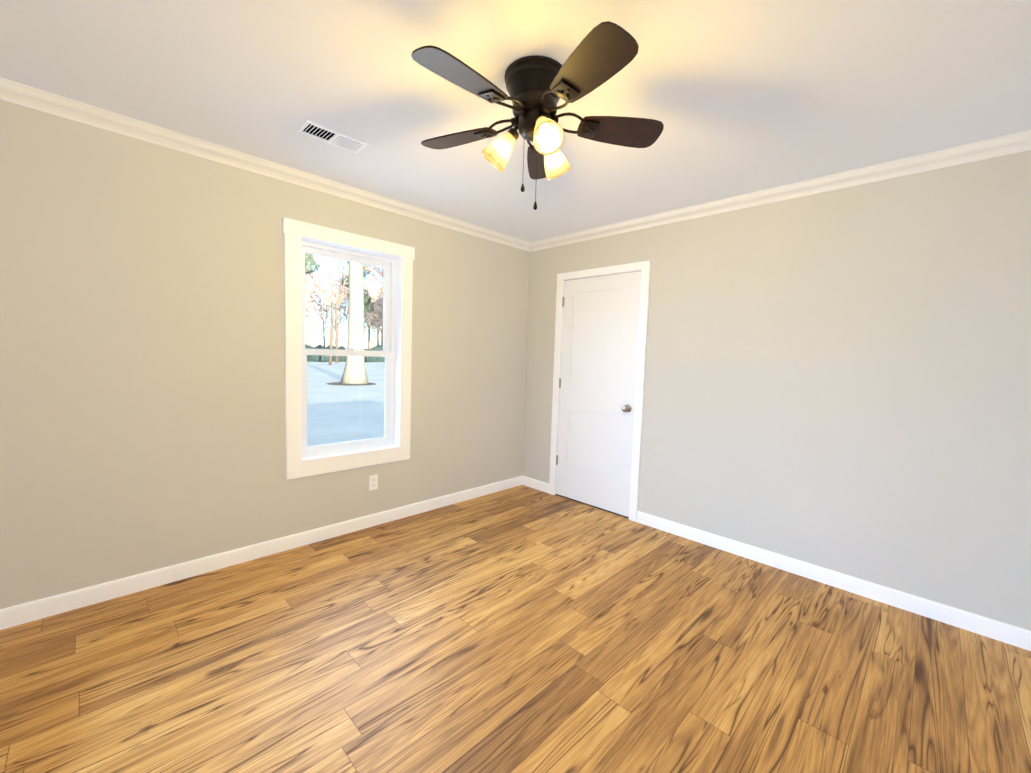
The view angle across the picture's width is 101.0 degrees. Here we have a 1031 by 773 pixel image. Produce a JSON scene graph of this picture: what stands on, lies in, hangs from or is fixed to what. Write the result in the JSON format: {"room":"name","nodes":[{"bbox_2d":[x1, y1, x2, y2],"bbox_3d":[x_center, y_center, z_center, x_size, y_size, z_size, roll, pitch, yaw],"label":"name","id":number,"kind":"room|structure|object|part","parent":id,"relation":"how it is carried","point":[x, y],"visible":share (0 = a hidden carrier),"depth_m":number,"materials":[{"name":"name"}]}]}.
{"room":"empty bedroom","nodes":[
{"label":"empty bedroom","id":0,"kind":"room"},
{"bbox_2d":[0,100,529,608],"bbox_3d":[-1.283,-0.150,3.035,0.150,2.440,4.100,6,6,45],"label":"wall","id":1,"kind":"structure","parent":0,"point":[142,356],"depth_m":2.34,"materials":[{"name":"beige paint"}]},
{"bbox_2d":[0,476,523,629],"bbox_3d":[-1.262,1.026,3.062,0.014,0.092,3.800,6,6,45],"label":"baseboard","id":2,"kind":"structure","parent":1,"relation":"attached to","point":[19,614],"depth_m":2.52,"materials":[{"name":"white wood"}]},
{"bbox_2d":[0,77,531,251],"bbox_3d":[-1.170,-1.323,2.874,0.064,0.069,3.800,6,6,45],"label":"crown molding","id":3,"kind":"structure","parent":1,"relation":"attached to","point":[38,99],"depth_m":2.37,"materials":[{"name":"white paint"}]},
{"bbox_2d":[282,217,414,479],"bbox_3d":[-1.200,-0.240,3.089,0.174,1.667,0.934,6,6,45],"label":"window unit","id":4,"kind":"structure","parent":1,"relation":"in","point":[387,265],"depth_m":3.06,"materials":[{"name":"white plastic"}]},
{"bbox_3d":[-1.236,-0.593,3.111,0.006,0.670,0.610,6,6,45],"label":"sash glass","id":5,"kind":"part","parent":4,"relation":"part of","materials":[{"name":"clear glass"}]},
{"bbox_3d":[-1.236,-0.593,3.111,0.028,0.730,0.670,6,6,45],"label":"sash","id":6,"kind":"part","parent":4,"relation":"part of","materials":[{"name":"clear glass"}]},
{"bbox_3d":[-1.237,0.092,3.140,0.006,0.660,0.610,6,6,45],"label":"sash glass","id":7,"kind":"part","parent":4,"relation":"part of","materials":[{"name":"clear glass"}]},
{"bbox_3d":[-1.227,0.085,3.130,0.054,0.737,0.670,6,6,45],"label":"sash","id":8,"kind":"part","parent":4,"relation":"part of","materials":[{"name":"clear glass"}]},
{"bbox_2d":[369,474,377,490],"bbox_3d":[-1.077,0.728,3.221,0.008,0.115,0.070,6,6,45],"label":"electrical outlet cover","id":9,"kind":"object","parent":1,"relation":"attached to","point":[373,482],"visible":1,"depth_m":3.22,"materials":[{"name":"white plastic"}]},
{"bbox_2d":[0,485,1030,772],"bbox_3d":[-0.009,1.262,1.825,3.860,0.120,4.100,6,6,45],"label":"floor","id":10,"kind":"structure","parent":0,"point":[522,629],"depth_m":1.81,"materials":[{"name":"brown wood"}]},
{"bbox_2d":[0,0,1030,241],"bbox_3d":[0.389,-1.303,1.960,3.860,0.120,5.000,6,6,45],"label":"ceiling","id":11,"kind":"structure","parent":0,"point":[738,97],"depth_m":1.74,"materials":[{"name":"white paint"}]},
{"bbox_2d":[297,120,367,152],"bbox_3d":[-0.953,-1.297,2.222,0.144,0.014,0.312,6,6,45],"label":"ceiling vent","id":12,"kind":"object","parent":11,"relation":"in","point":[323,133],"visible":1,"depth_m":2.21,"materials":[{"name":"white metal"}]},
{"bbox_2d":[411,21,663,209],"bbox_3d":[0.045,-0.975,1.682,1.040,0.517,0.997,6,6,45],"label":"ceiling fan","id":13,"kind":"object","parent":11,"relation":"hanging from","point":[538,87],"visible":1,"depth_m":1.60,"materials":[{"name":"brown wood"}]},
{"bbox_3d":[-0.055,-0.972,1.739,0.117,0.128,0.117,41,11,-3],"label":"lamp shade","id":14,"kind":"part","parent":13,"relation":"part of","materials":[{"name":"white glass"}]},
{"bbox_3d":[0.111,-0.956,1.586,0.117,0.128,0.117,-12,-34,1],"label":"lamp shade","id":15,"kind":"part","parent":13,"relation":"part of","materials":[{"name":"white glass"}]},
{"bbox_3d":[0.161,-0.970,1.806,0.117,0.128,0.117,-28,32,2],"label":"lamp shade","id":16,"kind":"part","parent":13,"relation":"part of","materials":[{"name":"white glass"}]},
{"bbox_2d":[523,150,1030,630],"bbox_3d":[1.424,-0.071,3.133,3.560,2.441,0.150,6,6,45],"label":"wall","id":17,"kind":"structure","parent":0,"point":[837,380],"depth_m":2.49,"materials":[{"name":"beige paint"}]},
{"bbox_2d":[524,476,548,492],"bbox_3d":[0.210,0.986,4.268,0.342,0.092,0.014,6,6,45],"label":"baseboard","id":18,"kind":"structure","parent":17,"relation":"attached to","point":[533,483],"depth_m":4.26,"materials":[{"name":"white wood"}]},
{"bbox_2d":[556,271,641,516],"bbox_3d":[0.708,0.054,3.764,0.810,2.029,0.050,6,6,45],"label":"door","id":19,"kind":"structure","parent":17,"relation":"in","point":[600,329],"depth_m":3.74,"materials":[{"name":"white paint"}]},
{"bbox_3d":[0.419,-0.042,4.023,0.022,1.604,0.015,6,6,45],"label":"door hinges","id":20,"kind":"part","parent":19,"relation":"part of","materials":[{"name":"silver metal"}]},
{"bbox_2d":[622,404,631,411],"bbox_3d":[0.912,0.181,3.503,0.065,0.065,0.068,6,6,45],"label":"door knob","id":21,"kind":"object","parent":19,"relation":"attached to","point":[627,408],"depth_m":3.49,"materials":[{"name":"grey metal"}]},
{"bbox_2d":[549,261,650,521],"bbox_3d":[0.749,0.025,3.795,0.936,2.109,0.168,6,6,45],"label":"door frame","id":22,"kind":"structure","parent":17,"relation":"attached to","point":[644,266],"depth_m":3.50,"materials":[{"name":"white wood"}]},
{"bbox_2d":[532,130,1030,250],"bbox_3d":[1.389,-1.249,2.968,3.390,0.069,0.064,6,6,45],"label":"crown molding","id":23,"kind":"structure","parent":17,"relation":"attached to","point":[1017,142],"depth_m":2.52,"materials":[{"name":"white paint"}]},
{"bbox_2d":[637,511,1030,650],"bbox_3d":[1.767,1.147,2.726,2.164,0.092,0.014,6,6,45],"label":"baseboard","id":24,"kind":"structure","parent":17,"relation":"attached to","point":[997,630],"depth_m":2.48,"materials":[{"name":"white wood"}]},
{"label":"outside","id":25,"kind":"structure","parent":0,"visible":0},
{"bbox_2d":[305,253,384,445],"bbox_3d":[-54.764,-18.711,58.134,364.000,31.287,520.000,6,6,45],"label":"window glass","id":26,"kind":"object","parent":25,"point":[338,394],"depth_m":23.07,"materials":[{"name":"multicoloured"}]}
]}

